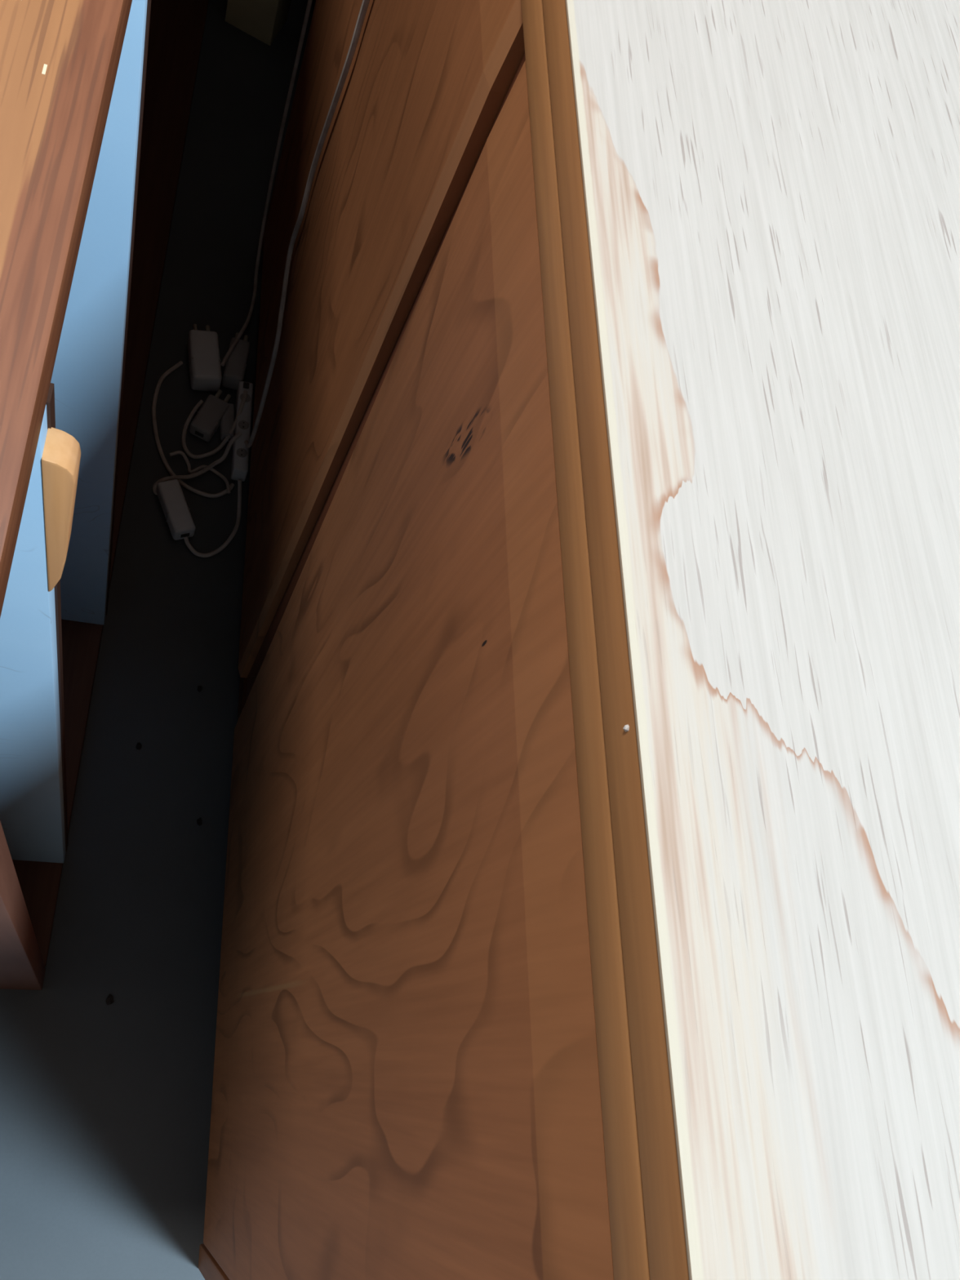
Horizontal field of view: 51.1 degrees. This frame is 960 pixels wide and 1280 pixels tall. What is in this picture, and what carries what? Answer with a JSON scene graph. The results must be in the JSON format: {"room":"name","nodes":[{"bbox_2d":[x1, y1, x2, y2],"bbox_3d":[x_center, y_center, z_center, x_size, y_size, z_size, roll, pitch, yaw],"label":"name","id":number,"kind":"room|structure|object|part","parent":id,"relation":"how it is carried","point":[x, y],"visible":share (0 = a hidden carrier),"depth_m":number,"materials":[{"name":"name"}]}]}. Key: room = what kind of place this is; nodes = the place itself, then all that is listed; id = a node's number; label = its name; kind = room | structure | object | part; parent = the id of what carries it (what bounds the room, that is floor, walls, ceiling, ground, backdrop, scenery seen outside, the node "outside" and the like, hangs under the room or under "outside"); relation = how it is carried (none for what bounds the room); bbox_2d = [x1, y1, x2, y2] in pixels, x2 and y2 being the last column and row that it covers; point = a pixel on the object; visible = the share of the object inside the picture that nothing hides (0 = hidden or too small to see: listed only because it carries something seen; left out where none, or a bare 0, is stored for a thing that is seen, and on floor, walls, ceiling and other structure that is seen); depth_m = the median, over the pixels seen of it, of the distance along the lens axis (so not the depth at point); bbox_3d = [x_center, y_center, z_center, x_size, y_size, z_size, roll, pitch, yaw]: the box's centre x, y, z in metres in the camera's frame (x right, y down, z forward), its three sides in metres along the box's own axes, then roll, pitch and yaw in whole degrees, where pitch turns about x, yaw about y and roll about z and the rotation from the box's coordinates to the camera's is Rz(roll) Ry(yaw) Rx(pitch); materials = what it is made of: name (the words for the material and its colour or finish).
{"room":"office","nodes":[
{"label":"office","id":0,"kind":"room"},
{"bbox_2d":[0,0,314,1279],"bbox_3d":[-0.191,0.628,0.792,3.700,0.100,3.650,6,66,-20],"label":"floor","id":1,"kind":"structure","parent":0,"point":[105,1110],"depth_m":0.89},
{"bbox_2d":[0,0,208,990],"bbox_3d":[-0.364,-0.486,0.733,0.309,0.697,1.360,9,66,-19],"label":"desk","id":2,"kind":"object","parent":1,"relation":"on","point":[96,95],"visible":1,"depth_m":0.45,"materials":[{"name":"brown wood"}]},
{"bbox_3d":[-0.377,0.131,0.477,0.300,0.678,0.017,9,66,-18],"label":"panel","id":3,"kind":"part","parent":2,"relation":"part of","materials":[{"name":"brown wood"}]},
{"bbox_3d":[-0.134,-0.038,0.322,0.009,0.091,0.012,9,66,-18],"label":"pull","id":4,"kind":"part","parent":2,"relation":"part of","materials":[{"name":"brown wood"}]},
{"bbox_2d":[105,994,114,1004],"bbox_3d":[-0.305,0.296,0.828,0.007,0.002,0.008,6,66,-20],"label":"crumb","id":5,"kind":"object","parent":1,"relation":"on","point":[109,1000],"visible":1,"depth_m":0.83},
{"bbox_2d":[136,742,142,750],"bbox_3d":[-0.309,0.096,0.911,0.005,0.002,0.007,6,66,-20],"label":"crumb","id":6,"kind":"object","parent":1,"relation":"on","point":[139,745],"visible":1,"depth_m":0.91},
{"bbox_2d":[156,479,195,540],"bbox_3d":[-0.302,-0.129,0.999,0.022,0.020,0.058,-16,75,-27],"label":"charger","id":7,"kind":"object","parent":1,"relation":"on","point":[180,521],"visible":1,"depth_m":0.99,"materials":[{"name":"white plastic"}]},
{"bbox_2d":[151,360,234,497],"bbox_3d":[-0.310,-0.216,1.042,0.060,0.004,0.164,-19,76,-27],"label":"cord","id":8,"kind":"object","parent":1,"relation":"on","point":[180,363],"visible":0.99,"depth_m":1.03,"materials":[{"name":"white plastic"}]},
{"bbox_2d":[152,431,242,494],"bbox_3d":[-0.285,-0.179,1.023,0.107,0.027,0.015,-36,85,-30],"label":"cord","id":9,"kind":"object","parent":1,"relation":"on","point":[238,434],"visible":1,"depth_m":1.03,"materials":[{"name":"white plastic"}]},
{"bbox_2d":[196,817,202,826],"bbox_3d":[-0.253,0.164,0.905,0.004,0.002,0.007,-6,71,-24],"label":"crumb","id":10,"kind":"object","parent":1,"relation":"on","point":[199,821],"visible":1,"depth_m":0.91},
{"bbox_2d":[168,450,231,493],"bbox_3d":[-0.285,-0.174,1.031,0.072,0.009,0.019,30,61,-8],"label":"cord","id":11,"kind":"object","parent":1,"relation":"on","point":[188,466],"visible":1,"depth_m":1.03,"materials":[{"name":"white plastic"}]},
{"bbox_2d":[197,685,202,692],"bbox_3d":[-0.265,0.046,0.950,0.005,0.002,0.007,6,66,-20],"label":"crumb","id":12,"kind":"object","parent":1,"relation":"on","point":[199,687],"visible":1,"depth_m":0.95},
{"bbox_2d":[187,324,222,391],"bbox_3d":[-0.295,-0.304,1.072,0.030,0.026,0.076,-2,69,-23],"label":"plug adapter","id":13,"kind":"object","parent":1,"relation":"on","point":[203,351],"visible":1,"depth_m":1.06,"materials":[{"name":"white plastic"}]},
{"bbox_2d":[189,389,231,441],"bbox_3d":[-0.281,-0.238,1.054,0.023,0.018,0.060,27,61,-10],"label":"charger","id":14,"kind":"object","parent":1,"relation":"on","point":[206,421],"visible":1,"depth_m":1.04,"materials":[{"name":"grey plastic"}]},
{"bbox_2d":[183,480,241,557],"bbox_3d":[-0.259,-0.121,1.018,0.036,0.010,0.098,36,60,-4],"label":"cord","id":15,"kind":"object","parent":1,"relation":"on","point":[229,539],"visible":1,"depth_m":1.01,"materials":[{"name":"white plastic"}]},
{"bbox_2d":[181,390,247,458],"bbox_3d":[-0.279,-0.228,1.046,0.049,0.027,0.089,24,62,-11],"label":"cord","id":16,"kind":"object","parent":1,"relation":"on","point":[201,402],"visible":1,"depth_m":1.05,"materials":[{"name":"white plastic"}]},
{"bbox_2d":[219,403,234,441],"bbox_3d":[-0.267,-0.229,1.059,0.014,0.014,0.040,2,68,-21],"label":"charger","id":17,"kind":"object","parent":1,"relation":"on","point":[227,421],"visible":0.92,"depth_m":1.05,"materials":[{"name":"grey plastic"}]},
{"bbox_2d":[222,332,250,390],"bbox_3d":[-0.263,-0.304,1.086,0.021,0.024,0.066,12,65,-17],"label":"plug adapter","id":18,"kind":"object","parent":1,"relation":"on","point":[235,366],"visible":0.88,"depth_m":1.07,"materials":[{"name":"grey plastic"}]},
{"bbox_2d":[231,381,253,481],"bbox_3d":[-0.250,-0.221,1.056,0.015,0.024,0.110,6,66,-20],"label":"power strip","id":19,"kind":"object","parent":1,"relation":"on","point":[240,456],"visible":1,"depth_m":1.04,"materials":[{"name":"white plastic"}]},
{"bbox_2d":[236,448,247,457],"bbox_3d":[-0.245,-0.193,1.035,0.011,0.001,0.011,-12,73,-26],"label":"socket","id":20,"kind":"object","parent":19,"relation":"attached to","point":[241,452],"depth_m":1.03,"materials":[{"name":"grey plastic"}]},
{"bbox_2d":[238,420,248,429],"bbox_3d":[-0.247,-0.224,1.048,0.011,0.001,0.011,-12,73,-26],"label":"socket","id":21,"kind":"object","parent":19,"relation":"attached to","point":[242,424],"depth_m":1.05,"materials":[{"name":"grey plastic"}]},
{"bbox_2d":[240,393,250,402],"bbox_3d":[-0.248,-0.256,1.061,0.011,0.001,0.011,-12,73,-26],"label":"socket","id":22,"kind":"object","parent":19,"relation":"attached to","point":[248,397],"depth_m":1.06,"materials":[{"name":"grey plastic"}]},
{"bbox_2d":[243,382,248,388],"bbox_3d":[-0.248,-0.270,1.065,0.006,0.002,0.006,6,66,-20],"label":"switch","id":23,"kind":"object","parent":19,"relation":"attached to","point":[246,384],"depth_m":1.06,"materials":[{"name":"plastic"}]},
{"bbox_2d":[225,0,291,45],"bbox_3d":[-0.261,-0.831,1.230,0.062,0.162,0.060,24,62,-11],"label":"carton","id":24,"kind":"object","parent":1,"relation":"on","point":[263,20],"visible":1,"depth_m":1.27,"materials":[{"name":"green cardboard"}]},
{"bbox_2d":[198,0,959,1279],"bbox_3d":[0.108,-0.103,0.730,0.460,0.750,1.035,6,66,-20],"label":"sideboard","id":25,"kind":"object","parent":1,"relation":"on","point":[591,900],"visible":0.96,"depth_m":0.28,"materials":[{"name":"brown wood"}]},
{"bbox_3d":[0.120,0.374,0.552,0.458,0.717,0.018,6,66,-20],"label":"panel","id":26,"kind":"part","parent":25,"relation":"part of","materials":[{"name":"brown wood"}]},
{"bbox_2d":[220,0,312,366],"bbox_3d":[-0.158,-0.492,0.871,0.018,0.594,0.234,14,64,-16],"label":"cord","id":27,"kind":"object","parent":25,"relation":"hanging from","point":[309,2],"visible":1,"depth_m":1.07,"materials":[{"name":"plastic"}]},
{"bbox_3d":[0.085,-0.567,0.937,0.458,0.717,0.018,6,66,-20],"label":"panel","id":28,"kind":"part","parent":25,"relation":"part of","materials":[{"name":"brown wood"}]},
{"bbox_2d":[244,0,369,448],"bbox_3d":[-0.112,-0.348,0.720,0.005,0.747,0.081,6,66,-20],"label":"cord","id":29,"kind":"object","parent":25,"relation":"hanging from","point":[364,6],"visible":1,"depth_m":0.79,"materials":[{"name":"white plastic"}]},
{"bbox_3d":[-0.107,-0.338,0.745,0.019,0.687,0.535,6,66,-20],"label":"door","id":30,"kind":"part","parent":25,"relation":"part of","materials":[{"name":"brown wood"}]},
{"bbox_3d":[-0.089,0.133,0.552,0.019,0.687,0.434,6,66,-20],"label":"door","id":31,"kind":"part","parent":25,"relation":"part of","materials":[{"name":"brown wood"}]},
{"bbox_3d":[0.029,-0.253,0.356,0.029,0.016,1.034,6,66,-20],"label":"rail","id":32,"kind":"part","parent":25,"relation":"part of","materials":[{"name":"brown wood"}]}
]}

